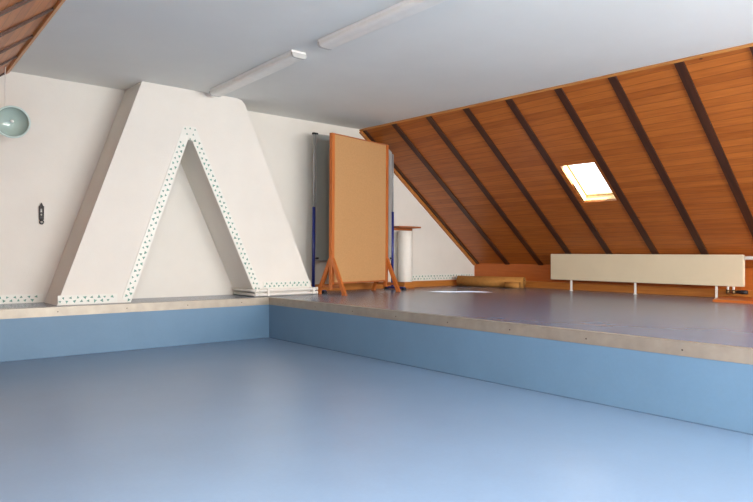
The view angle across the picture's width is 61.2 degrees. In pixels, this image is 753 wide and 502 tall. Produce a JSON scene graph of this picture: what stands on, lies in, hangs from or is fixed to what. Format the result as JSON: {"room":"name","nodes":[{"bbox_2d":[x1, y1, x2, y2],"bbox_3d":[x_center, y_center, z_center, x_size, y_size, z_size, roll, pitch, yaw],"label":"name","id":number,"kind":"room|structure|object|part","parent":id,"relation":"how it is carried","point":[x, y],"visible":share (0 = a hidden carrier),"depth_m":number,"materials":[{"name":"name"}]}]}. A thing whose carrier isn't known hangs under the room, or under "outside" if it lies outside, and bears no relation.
{"room":"attic room","nodes":[
{"label":"attic room","id":0,"kind":"room"},
{"bbox_2d":[0,0,57,73],"bbox_3d":[-1.177,-0.813,1.435,2.418,1.919,10.484,0,0,-40],"label":"ceiling","id":1,"kind":"structure","parent":0,"point":[33,8],"depth_m":4.34,"materials":[{"name":"brown wood"}]},
{"bbox_2d":[0,55,17,66],"bbox_3d":[-4.044,-0.786,4.824,2.363,1.888,0.040,0,0,-40],"label":"batten","id":2,"kind":"object","parent":1,"relation":"attached to","point":[16,56],"visible":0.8,"depth_m":5.52,"materials":[{"name":"brown wood"}]},
{"bbox_2d":[0,66,30,137],"bbox_3d":[-3.310,-1.352,5.773,0.291,0.654,0.175,0,0,-40],"label":"pendant lamp","id":3,"kind":"object","parent":1,"relation":"hanging from","point":[15,122],"visible":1,"depth_m":5.79,"materials":[{"name":"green glass"}]},
{"bbox_3d":[-3.368,-1.437,5.814,0.028,0.484,0.071,0,0,32],"label":"cord","id":4,"kind":"part","parent":3,"relation":"part of","materials":[{"name":"white plastic"}]},
{"bbox_3d":[-3.304,-1.167,5.765,0.270,0.262,0.137,0,0,-40],"label":"lamp shade","id":5,"kind":"part","parent":3,"relation":"part of","materials":[{"name":"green glass"}]},
{"bbox_2d":[0,35,32,53],"bbox_3d":[-3.613,-0.786,4.297,2.344,1.888,0.040,0,0,-40],"label":"batten","id":6,"kind":"object","parent":1,"relation":"attached to","point":[30,36],"visible":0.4,"depth_m":4.96,"materials":[{"name":"brown wood"}]},
{"bbox_2d":[0,0,32,16],"bbox_3d":[-2.726,-0.786,3.214,2.305,1.888,0.040,0,0,-40],"label":"batten","id":7,"kind":"object","parent":1,"relation":"attached to","point":[24,2],"depth_m":3.71,"materials":[{"name":"brown wood"}]},
{"bbox_2d":[0,7,53,36],"bbox_3d":[-3.157,-0.786,3.740,2.324,1.888,0.040,0,0,-40],"label":"batten","id":8,"kind":"object","parent":1,"relation":"attached to","point":[52,8],"visible":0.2,"depth_m":4.36,"materials":[{"name":"brown wood"}]},
{"bbox_2d":[44,81,311,305],"bbox_3d":[-2.048,-0.603,7.110,2.907,2.250,0.501,0,0,-40],"label":"chimney","id":9,"kind":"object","parent":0,"point":[101,250],"depth_m":6.68,"materials":[{"name":"white paint"}]},
{"bbox_2d":[58,294,116,304],"bbox_3d":[-2.787,0.464,6.154,0.545,0.085,0.008,0,0,-40],"label":"tile","id":10,"kind":"object","parent":9,"relation":"attached to","point":[92,298],"depth_m":6.14,"materials":[{"name":"white tile"}]},
{"bbox_2d":[122,126,261,301],"bbox_3d":[-1.929,-0.408,6.878,1.600,1.852,0.008,0,0,-40],"label":"tile border","id":11,"kind":"structure","parent":9,"relation":"attached to","point":[187,133],"depth_m":6.76,"materials":[{"name":"white tile"}]},
{"bbox_2d":[232,287,317,296],"bbox_3d":[-1.219,0.483,7.728,0.918,0.088,0.523,0,0,-40],"label":"pipe","id":12,"kind":"object","parent":9,"relation":"attached to","point":[312,289],"visible":0.94,"depth_m":7.50,"materials":[{"name":"white metal"}]},
{"bbox_2d":[263,281,310,287],"bbox_3d":[-1.064,0.398,7.606,0.660,0.075,0.008,0,0,-40],"label":"tile","id":13,"kind":"object","parent":9,"relation":"attached to","point":[276,284],"depth_m":7.59,"materials":[{"name":"white tile"}]},
{"bbox_2d":[0,71,473,303],"bbox_3d":[-1.942,-0.397,7.618,9.582,2.956,0.160,0,0,-40],"label":"wall","id":14,"kind":"structure","parent":0,"point":[53,165],"depth_m":6.71,"materials":[{"name":"white paint"}]},
{"bbox_2d":[0,294,42,303],"bbox_3d":[-4.356,0.459,5.475,2.700,0.085,0.008,0,0,-40],"label":"tile","id":15,"kind":"object","parent":14,"relation":"attached to","point":[20,298],"depth_m":6.22,"materials":[{"name":"white tile"}]},
{"bbox_2d":[4,0,65,74],"bbox_3d":[-0.402,-1.719,2.154,0.052,0.048,10.189,0,0,-39],"label":"trim","id":16,"kind":"structure","parent":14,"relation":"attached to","point":[59,3],"depth_m":4.98,"materials":[{"name":"brown wood"}]},
{"bbox_2d":[39,203,43,223],"bbox_3d":[-3.330,-0.372,6.325,0.045,0.217,0.028,0,0,-40],"label":"wall ornament","id":17,"kind":"object","parent":14,"relation":"attached to","point":[41,218],"visible":1,"depth_m":6.32,"materials":[{"name":"black metal"}]},
{"bbox_3d":[-3.332,-0.378,6.328,0.043,0.140,0.020,0,0,-40],"label":"plate","id":18,"kind":"part","parent":17,"relation":"part of","materials":[{"name":"black metal"}]},
{"bbox_2d":[311,280,456,290],"bbox_3d":[0.269,0.498,9.350,3.447,0.092,0.040,0,0,-40],"label":"baseboard","id":19,"kind":"structure","parent":14,"relation":"attached to","point":[348,286],"depth_m":9.16,"materials":[{"name":"brown wood"}]},
{"bbox_2d":[394,226,420,230],"bbox_3d":[0.429,-0.333,9.380,0.440,0.056,0.199,0,0,-40],"label":"wall shelf","id":20,"kind":"object","parent":14,"relation":"attached to","point":[403,228],"visible":0.78,"depth_m":9.37,"materials":[{"name":"brown wood"}]},
{"bbox_2d":[359,131,475,264],"bbox_3d":[0.702,-0.731,9.709,2.450,1.919,0.047,0,0,-40],"label":"trim","id":21,"kind":"structure","parent":14,"relation":"attached to","point":[362,133],"depth_m":9.78,"materials":[{"name":"brown wood"}]},
{"bbox_2d":[412,273,473,280],"bbox_3d":[1.036,0.409,10.017,1.480,0.095,0.008,0,0,-40],"label":"tile","id":22,"kind":"object","parent":14,"relation":"attached to","point":[421,277],"depth_m":9.95,"materials":[{"name":"white tile"}]},
{"bbox_2d":[359,43,752,130],"bbox_3d":[3.163,-1.698,5.156,0.029,0.028,10.189,1,0,-42],"label":"trim","id":23,"kind":"structure","parent":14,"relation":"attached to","point":[750,44],"depth_m":6.38,"materials":[{"name":"brown wood"}]},
{"bbox_2d":[0,338,752,501],"bbox_3d":[-0.047,1.025,1.874,5.100,0.120,9.700,0,0,-40],"label":"floor","id":24,"kind":"structure","parent":0,"point":[262,419],"depth_m":3.31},
{"bbox_2d":[0,285,752,434],"bbox_3d":[1.385,0.812,3.593,9.502,0.576,10.484,0,0,-40],"label":"platform","id":25,"kind":"object","parent":24,"relation":"on","point":[706,392],"visible":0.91,"depth_m":5.45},
{"bbox_2d":[0,297,268,318],"bbox_3d":[-3.101,0.550,5.669,4.880,0.084,0.050,0,0,-40],"label":"strip","id":26,"kind":"object","parent":25,"relation":"attached to","point":[192,304],"visible":1,"depth_m":6.19,"materials":[{"name":"wood"}]},
{"bbox_2d":[317,133,400,295],"bbox_3d":[-0.209,-0.451,8.184,0.490,1.975,1.113,0,0,39],"label":"bulletin board","id":27,"kind":"object","parent":25,"relation":"on","point":[358,168],"visible":0.99,"depth_m":8.12,"materials":[{"name":"orange wood"}]},
{"bbox_3d":[-0.641,0.308,7.842,0.254,0.450,0.040,0,0,39],"label":"leg","id":28,"kind":"part","parent":27,"relation":"part of","materials":[{"name":"orange wood"}]},
{"bbox_3d":[-0.545,-0.485,7.771,0.048,1.915,0.048,0,0,39],"label":"post","id":29,"kind":"part","parent":27,"relation":"part of","materials":[{"name":"orange wood"}]},
{"bbox_3d":[-0.458,0.308,7.693,0.254,0.450,0.040,0,0,39],"label":"leg","id":30,"kind":"part","parent":27,"relation":"part of","materials":[{"name":"orange wood"}]},
{"bbox_3d":[-0.207,-0.520,8.186,0.024,1.813,1.033,0,0,39],"label":"panel","id":31,"kind":"part","parent":27,"relation":"part of","materials":[{"name":"beige fabric"}]},
{"bbox_3d":[-0.212,0.397,8.182,0.030,0.022,1.021,0,0,39],"label":"rail","id":32,"kind":"part","parent":27,"relation":"part of","materials":[{"name":"brown wood"}]},
{"bbox_3d":[-0.203,-1.431,8.190,0.040,0.013,1.021,0,0,39],"label":"rail","id":33,"kind":"part","parent":27,"relation":"part of","materials":[{"name":"brown wood"}]},
{"bbox_3d":[0.034,0.315,8.669,0.254,0.450,0.040,0,0,39],"label":"leg","id":34,"kind":"part","parent":27,"relation":"part of","materials":[{"name":"orange wood"}]},
{"bbox_3d":[0.129,-0.478,8.598,0.048,1.915,0.044,0,0,39],"label":"post","id":35,"kind":"part","parent":27,"relation":"part of","materials":[{"name":"orange wood"}]},
{"bbox_3d":[0.217,0.315,8.520,0.254,0.450,0.040,0,0,39],"label":"leg","id":36,"kind":"part","parent":27,"relation":"part of","materials":[{"name":"orange wood"}]},
{"bbox_2d":[312,132,405,293],"bbox_3d":[-0.250,-0.491,8.581,1.404,2.058,0.420,0,0,-40],"label":"board","id":37,"kind":"object","parent":25,"relation":"on","point":[321,143],"visible":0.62,"depth_m":8.27,"materials":[{"name":"grey metal"}]},
{"bbox_3d":[-0.809,-0.037,8.188,0.039,1.060,0.040,0,0,-40],"label":"post","id":38,"kind":"part","parent":37,"relation":"part of","materials":[{"name":"blue metal"}]},
{"bbox_3d":[-0.805,-1.037,8.193,0.026,0.960,0.026,0,0,-40],"label":"post","id":39,"kind":"part","parent":37,"relation":"part of","materials":[{"name":"silver metal"}]},
{"bbox_3d":[-0.293,-0.690,8.623,1.305,1.639,0.032,0,0,-40],"label":"board frame","id":40,"kind":"part","parent":37,"relation":"part of","materials":[{"name":"silver metal"}]},
{"bbox_3d":[0.228,-0.028,9.062,0.039,1.060,0.040,0,0,-40],"label":"post","id":41,"kind":"part","parent":37,"relation":"part of","materials":[{"name":"blue metal"}]},
{"bbox_3d":[0.233,-1.028,9.066,0.026,0.960,0.026,0,0,-40],"label":"post","id":42,"kind":"part","parent":37,"relation":"part of","materials":[{"name":"silver metal"}]},
{"bbox_2d":[398,231,414,288],"bbox_3d":[0.419,0.126,9.306,0.212,0.836,0.213,0,0,-40],"label":"cylinder","id":43,"kind":"object","parent":25,"relation":"on","point":[405,238],"visible":0.9,"depth_m":9.22,"materials":[{"name":"white"}]},
{"bbox_2d":[456,276,525,287],"bbox_3d":[1.723,0.471,9.723,1.066,0.162,0.261,0,0,30],"label":"rolled mat","id":44,"kind":"object","parent":25,"relation":"on","point":[479,281],"visible":1,"depth_m":9.70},
{"bbox_2d":[269,297,752,364],"bbox_3d":[1.824,0.566,3.647,0.050,0.084,9.400,0,0,-40],"label":"strip","id":45,"kind":"object","parent":25,"relation":"attached to","point":[736,354],"visible":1,"depth_m":4.35,"materials":[{"name":"wood"}]},
{"bbox_2d":[551,254,752,298],"bbox_3d":[3.926,0.298,7.519,0.240,0.512,4.215,0,0,-40],"label":"radiator","id":46,"kind":"object","parent":25,"relation":"on","point":[685,269],"visible":0.99,"depth_m":7.91,"materials":[{"name":"beige metal"}]},
{"bbox_3d":[4.112,0.464,7.159,0.048,0.047,0.115,0,0,-40],"label":"thermostat knob","id":47,"kind":"part","parent":46,"relation":"part of","materials":[{"name":"black plastic"}]},
{"bbox_3d":[3.332,0.224,8.123,0.012,0.357,2.525,0,0,-40],"label":"panel","id":48,"kind":"part","parent":46,"relation":"part of","materials":[{"name":"beige metal"}]},
{"bbox_2d":[713,296,752,303],"bbox_3d":[4.249,0.536,6.683,0.740,0.028,1.320,0,0,-40],"label":"wooden board","id":49,"kind":"object","parent":25,"relation":"on","point":[727,299],"visible":1,"depth_m":6.83,"materials":[{"name":"brown wood"}]},
{"bbox_2d":[11,0,752,128],"bbox_3d":[1.415,-1.796,3.658,5.143,0.140,10.544,0,0,-40],"label":"ceiling","id":50,"kind":"structure","parent":0,"point":[449,54],"depth_m":5.36,"materials":[{"name":"white paint"}]},
{"bbox_2d":[209,50,306,96],"bbox_3d":[-1.199,-1.695,6.168,0.144,0.064,1.731,0,0,-38],"label":"ceiling lamp","id":51,"kind":"object","parent":50,"relation":"attached to","point":[284,60],"visible":1,"depth_m":5.99,"materials":[{"name":"white plastic"}]},
{"bbox_2d":[317,0,446,49],"bbox_3d":[0.123,-1.696,4.575,0.144,0.064,1.730,0,0,-40],"label":"ceiling lamp","id":52,"kind":"object","parent":50,"relation":"attached to","point":[401,10],"visible":1,"depth_m":4.67,"materials":[{"name":"white plastic"}]},
{"bbox_2d":[366,47,752,267],"bbox_3d":[4.009,-0.768,5.804,2.459,1.919,10.484,0,0,-40],"label":"ceiling","id":53,"kind":"structure","parent":0,"point":[723,82],"depth_m":7.26,"materials":[{"name":"brown wood"}]},
{"bbox_2d":[363,130,478,263],"bbox_3d":[0.744,-0.743,9.674,2.431,1.896,0.055,0,0,-40],"label":"batten","id":54,"kind":"object","parent":53,"relation":"attached to","point":[368,135],"visible":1,"depth_m":9.72,"materials":[{"name":"brown wood"}]},
{"bbox_2d":[392,124,508,264],"bbox_3d":[1.141,-0.743,9.216,2.413,1.896,0.082,0,0,-40],"label":"batten","id":55,"kind":"object","parent":53,"relation":"attached to","point":[397,128],"visible":1,"depth_m":9.11,"materials":[{"name":"brown wood"}]},
{"bbox_2d":[425,116,542,264],"bbox_3d":[1.550,-0.743,8.745,2.395,1.896,0.082,0,0,-40],"label":"batten","id":56,"kind":"object","parent":53,"relation":"attached to","point":[430,119],"visible":1,"depth_m":8.63,"materials":[{"name":"brown wood"}]},
{"bbox_2d":[463,108,571,253],"bbox_3d":[1.950,-0.743,8.284,2.377,1.896,0.082,0,0,-40],"label":"batten","id":57,"kind":"object","parent":53,"relation":"attached to","point":[467,111],"visible":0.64,"depth_m":8.12,"materials":[{"name":"brown wood"}]},
{"bbox_2d":[505,99,611,253],"bbox_3d":[2.353,-0.743,7.819,2.358,1.896,0.082,0,0,-40],"label":"batten","id":58,"kind":"object","parent":53,"relation":"attached to","point":[510,102],"visible":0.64,"depth_m":7.66,"materials":[{"name":"brown wood"}]},
{"bbox_2d":[560,165,615,201],"bbox_3d":[2.547,-0.858,7.571,0.621,0.534,0.480,0,0,-40],"label":"window","id":59,"kind":"structure","parent":53,"relation":"attached to","point":[598,196],"depth_m":7.75,"materials":[{"name":"white wood"}]},
{"bbox_3d":[2.573,-0.901,7.593,0.480,0.044,0.684,0,-38,50],"label":"frame","id":60,"kind":"part","parent":59,"relation":"part of","materials":[{"name":"white"}]},
{"bbox_2d":[554,88,658,253],"bbox_3d":[2.763,-0.743,7.347,2.340,1.896,0.082,0,0,-40],"label":"batten","id":61,"kind":"object","parent":53,"relation":"attached to","point":[560,92],"visible":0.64,"depth_m":7.18,"materials":[{"name":"brown wood"}]},
{"bbox_2d":[608,76,708,254],"bbox_3d":[3.153,-0.744,6.898,2.322,1.896,0.082,0,0,-40],"label":"batten","id":62,"kind":"object","parent":53,"relation":"attached to","point":[614,82],"visible":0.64,"depth_m":6.73,"materials":[{"name":"brown wood"}]},
{"bbox_2d":[674,61,752,236],"bbox_3d":[3.570,-0.744,6.418,2.303,1.896,0.082,0,0,-40],"label":"batten","id":63,"kind":"object","parent":53,"relation":"attached to","point":[681,68],"visible":1,"depth_m":6.16,"materials":[{"name":"brown wood"}]},
{"bbox_2d":[474,263,752,290],"bbox_3d":[4.968,0.417,6.611,0.100,0.475,10.484,0,0,-40],"label":"wall","id":64,"kind":"structure","parent":0,"point":[531,272],"depth_m":9.53,"materials":[{"name":"brown wood"}]},
{"bbox_2d":[525,281,752,297],"bbox_3d":[4.887,0.504,6.589,0.050,0.100,10.154,0,0,-40],"label":"baseboard","id":65,"kind":"structure","parent":64,"relation":"attached to","point":[678,291],"depth_m":8.31,"materials":[{"name":"brown wood"}]}
]}

